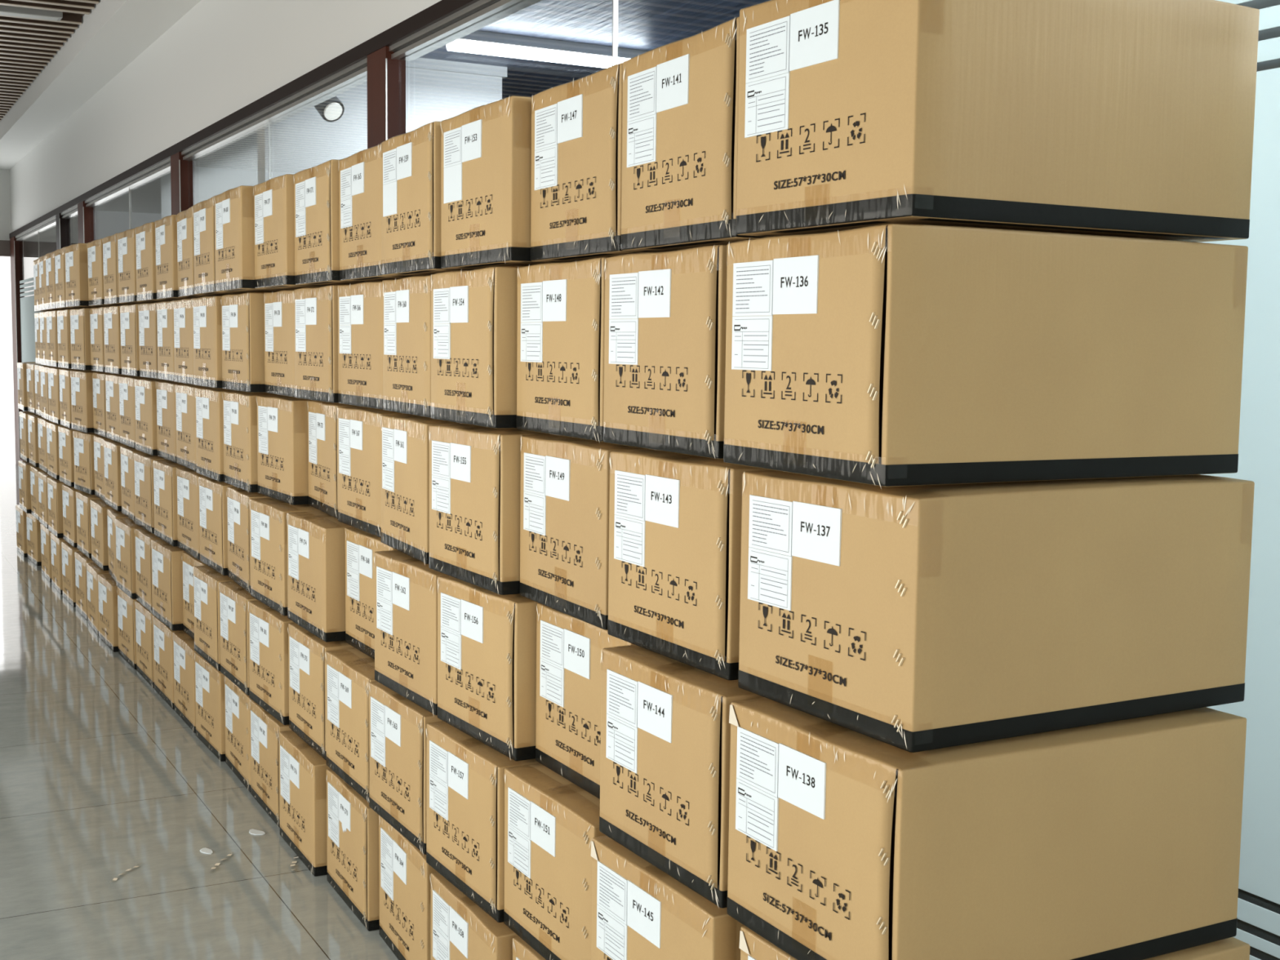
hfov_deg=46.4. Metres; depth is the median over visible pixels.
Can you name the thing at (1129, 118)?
cardboard box
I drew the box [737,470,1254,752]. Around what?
cardboard box
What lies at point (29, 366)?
cardboard box
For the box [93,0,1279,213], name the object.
ceiling
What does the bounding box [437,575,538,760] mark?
cardboard box
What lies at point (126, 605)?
cardboard box
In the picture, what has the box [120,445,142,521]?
cardboard box
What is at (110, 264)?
cardboard box
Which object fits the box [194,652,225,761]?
cardboard box
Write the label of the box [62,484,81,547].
cardboard box
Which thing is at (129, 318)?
cardboard box
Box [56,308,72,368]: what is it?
cardboard box
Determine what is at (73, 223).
wall partition
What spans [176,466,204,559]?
cardboard box
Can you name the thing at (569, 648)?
cardboard box
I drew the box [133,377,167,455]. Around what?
cardboard box
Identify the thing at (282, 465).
cardboard box
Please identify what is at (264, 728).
cardboard box
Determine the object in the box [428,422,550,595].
cardboard box
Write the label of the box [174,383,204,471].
cardboard box
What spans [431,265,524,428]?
cardboard box
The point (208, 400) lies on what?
cardboard box
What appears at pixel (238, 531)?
cardboard box
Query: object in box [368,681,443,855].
cardboard box
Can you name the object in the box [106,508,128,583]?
cardboard box
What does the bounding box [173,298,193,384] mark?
cardboard box
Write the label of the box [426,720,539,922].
cardboard box
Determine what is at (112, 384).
cardboard box
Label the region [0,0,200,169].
ceiling
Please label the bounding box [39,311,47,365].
cardboard box
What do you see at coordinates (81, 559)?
cardboard box
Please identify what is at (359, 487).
cardboard box
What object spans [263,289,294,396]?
cardboard box
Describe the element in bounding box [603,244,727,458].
cardboard box
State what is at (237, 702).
cardboard box
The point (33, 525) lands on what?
cardboard box
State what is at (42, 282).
cardboard box
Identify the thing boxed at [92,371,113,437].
cardboard box
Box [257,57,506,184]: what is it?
wall partition
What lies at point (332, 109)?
spotlight
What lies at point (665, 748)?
cardboard box
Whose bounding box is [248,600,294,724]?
cardboard box
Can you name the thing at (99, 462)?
cardboard box
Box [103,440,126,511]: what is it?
cardboard box
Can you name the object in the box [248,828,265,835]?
paper scrap
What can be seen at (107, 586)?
cardboard box
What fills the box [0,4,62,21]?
ceiling lamp
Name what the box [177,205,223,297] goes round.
cardboard box
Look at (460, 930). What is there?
cardboard box
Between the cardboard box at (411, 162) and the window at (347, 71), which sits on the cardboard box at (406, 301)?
the cardboard box at (411, 162)
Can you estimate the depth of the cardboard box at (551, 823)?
2.62 m
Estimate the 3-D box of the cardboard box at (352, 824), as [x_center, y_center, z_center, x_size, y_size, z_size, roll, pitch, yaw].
[-0.471,0.892,3.813,0.574,0.307,0.373,-2,6,-27]
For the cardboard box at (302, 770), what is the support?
on the floor
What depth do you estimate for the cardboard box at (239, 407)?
4.66 m
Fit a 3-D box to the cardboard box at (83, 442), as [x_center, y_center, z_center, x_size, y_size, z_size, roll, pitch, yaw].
[-2.571,-0.104,7.675,0.573,0.309,0.373,-3,6,-33]
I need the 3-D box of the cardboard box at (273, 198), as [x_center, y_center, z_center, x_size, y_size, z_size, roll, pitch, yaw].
[-0.791,-0.707,4.334,0.573,0.308,0.373,-2,6,-28]
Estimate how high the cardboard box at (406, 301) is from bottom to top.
0.307 m
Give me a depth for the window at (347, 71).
6.87 m
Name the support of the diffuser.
attached to the ceiling lamp at (10, 11)
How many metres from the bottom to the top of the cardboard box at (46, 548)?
0.307 m
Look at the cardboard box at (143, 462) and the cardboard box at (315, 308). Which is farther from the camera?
the cardboard box at (143, 462)
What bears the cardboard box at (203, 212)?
on the cardboard box at (206, 310)
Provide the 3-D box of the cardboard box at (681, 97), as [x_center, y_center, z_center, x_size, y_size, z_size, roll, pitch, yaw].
[0.306,-0.511,2.340,0.574,0.307,0.373,-2,6,-26]
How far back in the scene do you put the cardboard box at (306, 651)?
3.99 m
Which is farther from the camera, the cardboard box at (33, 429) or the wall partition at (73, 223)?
the wall partition at (73, 223)
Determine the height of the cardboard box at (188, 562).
0.307 m
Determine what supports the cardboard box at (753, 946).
on the cardboard box
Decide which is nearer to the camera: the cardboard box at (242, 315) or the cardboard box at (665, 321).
the cardboard box at (665, 321)
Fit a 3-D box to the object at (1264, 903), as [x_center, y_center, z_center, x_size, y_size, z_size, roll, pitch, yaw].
[0.936,0.867,2.552,0.050,0.620,2.600,-2,6,-28]
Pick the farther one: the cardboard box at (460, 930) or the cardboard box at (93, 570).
the cardboard box at (93, 570)
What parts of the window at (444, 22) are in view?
frame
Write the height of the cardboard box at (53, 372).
0.308 m
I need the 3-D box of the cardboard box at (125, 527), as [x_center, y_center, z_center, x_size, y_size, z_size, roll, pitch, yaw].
[-1.953,0.319,6.502,0.574,0.307,0.373,-2,6,-29]
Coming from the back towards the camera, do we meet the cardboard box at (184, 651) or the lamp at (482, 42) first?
the lamp at (482, 42)
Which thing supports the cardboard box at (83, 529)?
on the cardboard box at (81, 559)
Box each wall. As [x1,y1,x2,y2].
[0,168,11,240]
[9,0,441,232]
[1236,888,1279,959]
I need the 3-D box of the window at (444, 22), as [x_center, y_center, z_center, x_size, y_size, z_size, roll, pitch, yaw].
[-0.115,-0.224,4.089,0.148,2.487,3.520,-2,6,-28]
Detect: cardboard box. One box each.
[15,504,26,557]
[17,361,35,410]
[17,460,33,513]
[18,410,34,462]
[26,363,39,413]
[26,512,41,565]
[27,413,42,466]
[30,466,43,520]
[32,258,50,311]
[34,312,40,364]
[34,364,45,416]
[37,417,48,472]
[37,471,53,528]
[38,255,62,311]
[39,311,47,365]
[40,365,56,420]
[40,524,51,582]
[44,251,71,309]
[45,310,57,367]
[46,421,62,479]
[47,367,67,424]
[47,477,65,537]
[50,533,65,594]
[54,247,83,308]
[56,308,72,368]
[57,426,76,487]
[58,368,77,428]
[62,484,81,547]
[62,541,80,607]
[64,243,108,307]
[69,307,91,370]
[70,369,100,432]
[72,430,97,494]
[74,551,93,620]
[75,491,101,558]
[86,238,119,306]
[86,562,109,635]
[89,306,110,372]
[89,499,112,570]
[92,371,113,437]
[93,435,111,501]
[97,573,118,652]
[102,233,134,305]
[103,305,121,374]
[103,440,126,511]
[105,373,126,442]
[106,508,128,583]
[115,518,142,599]
[116,228,155,303]
[116,586,137,669]
[118,375,146,448]
[120,303,140,376]
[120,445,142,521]
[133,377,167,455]
[133,452,165,533]
[134,222,179,302]
[134,528,161,613]
[134,600,154,688]
[137,302,158,378]
[151,539,184,631]
[152,459,186,546]
[152,615,184,709]
[155,214,195,299]
[155,380,184,462]
[156,300,174,381]
[172,631,195,733]
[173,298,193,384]
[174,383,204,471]
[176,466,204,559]
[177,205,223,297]
[182,551,206,639]
[191,295,222,388]
[192,195,248,295]
[192,564,233,671]
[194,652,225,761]
[195,386,237,481]
[198,475,234,575]
[214,185,288,292]
[218,581,257,695]
[220,291,276,392]
[222,391,277,492]
[223,675,251,792]
[226,486,271,593]
[248,497,319,616]
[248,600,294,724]
[249,699,292,827]
[253,173,324,289]
[256,395,312,505]
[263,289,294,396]
[278,730,329,876]
[286,511,352,642]
[287,622,355,759]
[293,159,366,285]
[293,284,351,403]
[307,400,353,519]
[324,648,376,802]
[326,768,379,931]
[337,280,382,409]
[337,405,404,537]
[338,144,413,281]
[344,527,396,659]
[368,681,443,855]
[373,550,448,715]
[378,815,436,959]
[379,413,456,565]
[380,121,472,275]
[382,275,431,417]
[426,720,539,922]
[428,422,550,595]
[430,871,518,959]
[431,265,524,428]
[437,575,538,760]
[440,95,563,270]
[503,763,604,959]
[512,936,546,959]
[516,257,608,443]
[520,434,646,630]
[530,62,650,262]
[535,603,634,799]
[591,835,744,959]
[599,644,763,908]
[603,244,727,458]
[607,448,773,680]
[620,17,768,252]
[723,223,1248,488]
[726,697,1246,959]
[735,0,1259,242]
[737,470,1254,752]
[738,925,1249,959]
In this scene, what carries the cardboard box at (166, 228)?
on the cardboard box at (165, 312)
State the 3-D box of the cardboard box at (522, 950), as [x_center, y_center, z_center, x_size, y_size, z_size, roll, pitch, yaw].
[0.099,0.997,2.747,0.574,0.309,0.373,-2,6,-28]
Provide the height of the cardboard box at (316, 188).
0.309 m
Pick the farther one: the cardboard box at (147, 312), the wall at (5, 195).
the wall at (5, 195)
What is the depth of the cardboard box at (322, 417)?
4.05 m
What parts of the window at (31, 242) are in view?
frame, glass pane, glass pane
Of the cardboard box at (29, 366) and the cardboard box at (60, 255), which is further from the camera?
the cardboard box at (29, 366)
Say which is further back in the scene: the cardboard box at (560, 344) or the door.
the door
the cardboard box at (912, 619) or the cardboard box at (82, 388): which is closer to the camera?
the cardboard box at (912, 619)
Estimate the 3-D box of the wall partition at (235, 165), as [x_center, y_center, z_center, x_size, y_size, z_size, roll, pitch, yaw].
[-2.655,-0.986,10.393,0.100,2.800,6.140,-2,6,-28]
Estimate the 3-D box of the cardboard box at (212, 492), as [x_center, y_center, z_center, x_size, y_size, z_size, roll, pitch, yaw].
[-1.204,0.139,5.194,0.573,0.309,0.373,-2,6,-28]
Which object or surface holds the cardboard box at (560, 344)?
on the cardboard box at (565, 497)
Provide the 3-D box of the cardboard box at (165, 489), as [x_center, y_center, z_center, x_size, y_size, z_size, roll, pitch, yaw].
[-1.581,0.072,5.865,0.574,0.307,0.373,-2,6,-29]
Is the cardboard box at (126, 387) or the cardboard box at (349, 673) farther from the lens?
the cardboard box at (126, 387)
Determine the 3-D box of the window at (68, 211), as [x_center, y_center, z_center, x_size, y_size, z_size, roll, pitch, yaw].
[-4.678,-1.041,12.439,0.148,2.487,1.260,-2,6,-28]
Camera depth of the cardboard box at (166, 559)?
5.61 m
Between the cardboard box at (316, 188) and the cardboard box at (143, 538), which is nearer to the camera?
the cardboard box at (316, 188)
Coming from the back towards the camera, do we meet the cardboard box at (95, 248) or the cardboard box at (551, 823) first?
the cardboard box at (95, 248)
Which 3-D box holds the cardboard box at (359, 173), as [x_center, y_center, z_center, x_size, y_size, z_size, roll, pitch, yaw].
[-0.413,-0.643,3.682,0.573,0.307,0.373,-2,6,-26]
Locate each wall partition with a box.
[51,216,78,252]
[160,133,257,218]
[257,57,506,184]
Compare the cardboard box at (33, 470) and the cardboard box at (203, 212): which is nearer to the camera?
the cardboard box at (203, 212)
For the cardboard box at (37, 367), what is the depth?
8.88 m
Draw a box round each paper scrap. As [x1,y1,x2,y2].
[200,847,213,853]
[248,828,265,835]
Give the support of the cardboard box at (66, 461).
on the cardboard box at (68, 493)
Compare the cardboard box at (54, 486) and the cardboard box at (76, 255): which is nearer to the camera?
the cardboard box at (76, 255)
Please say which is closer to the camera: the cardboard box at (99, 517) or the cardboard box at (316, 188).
the cardboard box at (316, 188)
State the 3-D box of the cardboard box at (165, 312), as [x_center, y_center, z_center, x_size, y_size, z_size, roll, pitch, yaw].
[-1.544,-0.539,5.787,0.573,0.307,0.373,-2,6,-27]
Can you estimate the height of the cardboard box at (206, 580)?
0.308 m
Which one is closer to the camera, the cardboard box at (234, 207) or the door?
the cardboard box at (234, 207)
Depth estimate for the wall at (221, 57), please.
8.14 m
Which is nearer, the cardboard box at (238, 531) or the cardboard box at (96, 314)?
the cardboard box at (238, 531)
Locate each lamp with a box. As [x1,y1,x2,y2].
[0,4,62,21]
[446,31,648,68]
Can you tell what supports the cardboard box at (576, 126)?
on the cardboard box at (560, 344)
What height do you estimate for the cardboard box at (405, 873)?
0.307 m
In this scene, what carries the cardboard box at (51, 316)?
on the cardboard box at (53, 372)
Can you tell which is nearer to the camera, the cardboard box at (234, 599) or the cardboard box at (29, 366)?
the cardboard box at (234, 599)
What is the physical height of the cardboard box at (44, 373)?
0.307 m
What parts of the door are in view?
frame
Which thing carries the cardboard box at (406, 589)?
on the cardboard box at (397, 726)
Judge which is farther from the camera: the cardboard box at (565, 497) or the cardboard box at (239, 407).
the cardboard box at (239, 407)
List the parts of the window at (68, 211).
frame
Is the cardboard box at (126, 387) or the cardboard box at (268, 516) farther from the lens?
the cardboard box at (126, 387)
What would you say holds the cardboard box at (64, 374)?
on the cardboard box at (66, 461)
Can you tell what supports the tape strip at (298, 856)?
on the floor
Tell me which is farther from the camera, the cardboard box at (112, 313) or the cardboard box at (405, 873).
the cardboard box at (112, 313)
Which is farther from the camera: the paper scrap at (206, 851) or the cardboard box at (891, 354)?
the paper scrap at (206, 851)
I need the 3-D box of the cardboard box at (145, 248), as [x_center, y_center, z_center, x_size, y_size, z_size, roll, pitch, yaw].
[-1.716,-0.873,6.055,0.574,0.311,0.373,-2,6,-28]
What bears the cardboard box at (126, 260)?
on the cardboard box at (129, 318)
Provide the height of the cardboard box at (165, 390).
0.307 m
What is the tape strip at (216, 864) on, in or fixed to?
on the floor
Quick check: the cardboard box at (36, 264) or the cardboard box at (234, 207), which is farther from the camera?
the cardboard box at (36, 264)
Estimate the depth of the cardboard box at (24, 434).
9.36 m
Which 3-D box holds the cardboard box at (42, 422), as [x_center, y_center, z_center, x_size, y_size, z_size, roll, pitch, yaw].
[-3.226,-0.217,8.819,0.574,0.307,0.373,-2,6,-29]
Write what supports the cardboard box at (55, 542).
on the floor
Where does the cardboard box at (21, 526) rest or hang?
on the floor
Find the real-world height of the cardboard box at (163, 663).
0.307 m
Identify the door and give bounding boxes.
[0,240,15,464]
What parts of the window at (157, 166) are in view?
frame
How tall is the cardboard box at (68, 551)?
0.308 m
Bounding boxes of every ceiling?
[0,0,98,120]
[0,0,200,169]
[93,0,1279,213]
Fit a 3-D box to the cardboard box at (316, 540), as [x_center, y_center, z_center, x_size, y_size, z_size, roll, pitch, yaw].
[-0.646,0.241,4.133,0.573,0.307,0.373,-2,6,-28]
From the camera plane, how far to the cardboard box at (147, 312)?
5.98 m
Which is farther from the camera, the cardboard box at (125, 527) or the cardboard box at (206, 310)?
the cardboard box at (125, 527)
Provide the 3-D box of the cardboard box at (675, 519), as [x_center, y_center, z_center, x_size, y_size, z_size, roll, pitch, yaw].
[0.286,0.104,2.373,0.574,0.307,0.373,-2,6,-29]
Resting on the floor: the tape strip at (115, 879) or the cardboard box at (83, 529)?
the tape strip at (115, 879)
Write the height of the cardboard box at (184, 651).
0.311 m
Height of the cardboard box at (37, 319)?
0.307 m
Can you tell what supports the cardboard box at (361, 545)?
on the cardboard box at (349, 673)
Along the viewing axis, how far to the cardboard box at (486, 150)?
2.82 m
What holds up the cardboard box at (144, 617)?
on the floor
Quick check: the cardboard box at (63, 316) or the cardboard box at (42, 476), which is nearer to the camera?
the cardboard box at (63, 316)
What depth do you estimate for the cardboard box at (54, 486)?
8.14 m
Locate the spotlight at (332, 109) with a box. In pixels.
[314,96,344,122]
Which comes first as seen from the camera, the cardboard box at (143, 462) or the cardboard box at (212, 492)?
the cardboard box at (212, 492)
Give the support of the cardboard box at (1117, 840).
on the cardboard box at (753, 946)
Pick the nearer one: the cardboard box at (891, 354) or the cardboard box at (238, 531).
the cardboard box at (891, 354)
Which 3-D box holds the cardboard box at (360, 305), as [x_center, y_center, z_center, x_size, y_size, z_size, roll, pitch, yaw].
[-0.429,-0.340,3.753,0.574,0.307,0.373,-2,6,-27]
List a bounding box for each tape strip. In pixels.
[112,866,138,880]
[210,853,231,869]
[290,856,298,870]
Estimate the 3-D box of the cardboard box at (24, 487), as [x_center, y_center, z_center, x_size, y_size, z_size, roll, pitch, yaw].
[-3.606,0.029,9.464,0.573,0.307,0.373,-2,6,-29]
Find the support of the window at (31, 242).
in the wall at (221, 57)
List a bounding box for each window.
[8,208,56,466]
[55,197,77,249]
[76,146,170,243]
[169,41,367,214]
[365,0,617,148]
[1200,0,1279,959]
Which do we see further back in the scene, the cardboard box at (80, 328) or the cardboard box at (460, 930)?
the cardboard box at (80, 328)
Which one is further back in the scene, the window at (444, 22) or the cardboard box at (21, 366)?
the cardboard box at (21, 366)
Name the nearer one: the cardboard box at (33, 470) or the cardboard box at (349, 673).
the cardboard box at (349, 673)
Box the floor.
[0,463,398,959]
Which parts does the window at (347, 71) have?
frame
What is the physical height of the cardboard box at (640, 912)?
0.308 m
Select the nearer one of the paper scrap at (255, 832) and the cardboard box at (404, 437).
the cardboard box at (404, 437)
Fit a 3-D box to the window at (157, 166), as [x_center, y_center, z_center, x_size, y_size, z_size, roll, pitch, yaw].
[-3.517,-0.833,10.315,0.148,2.487,3.600,-2,6,-28]
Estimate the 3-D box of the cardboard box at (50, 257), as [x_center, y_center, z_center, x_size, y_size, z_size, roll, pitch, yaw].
[-2.897,-1.076,8.109,0.573,0.309,0.373,-2,6,-29]
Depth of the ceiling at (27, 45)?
9.77 m
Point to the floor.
(101, 779)
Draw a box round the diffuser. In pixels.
[0,10,58,21]

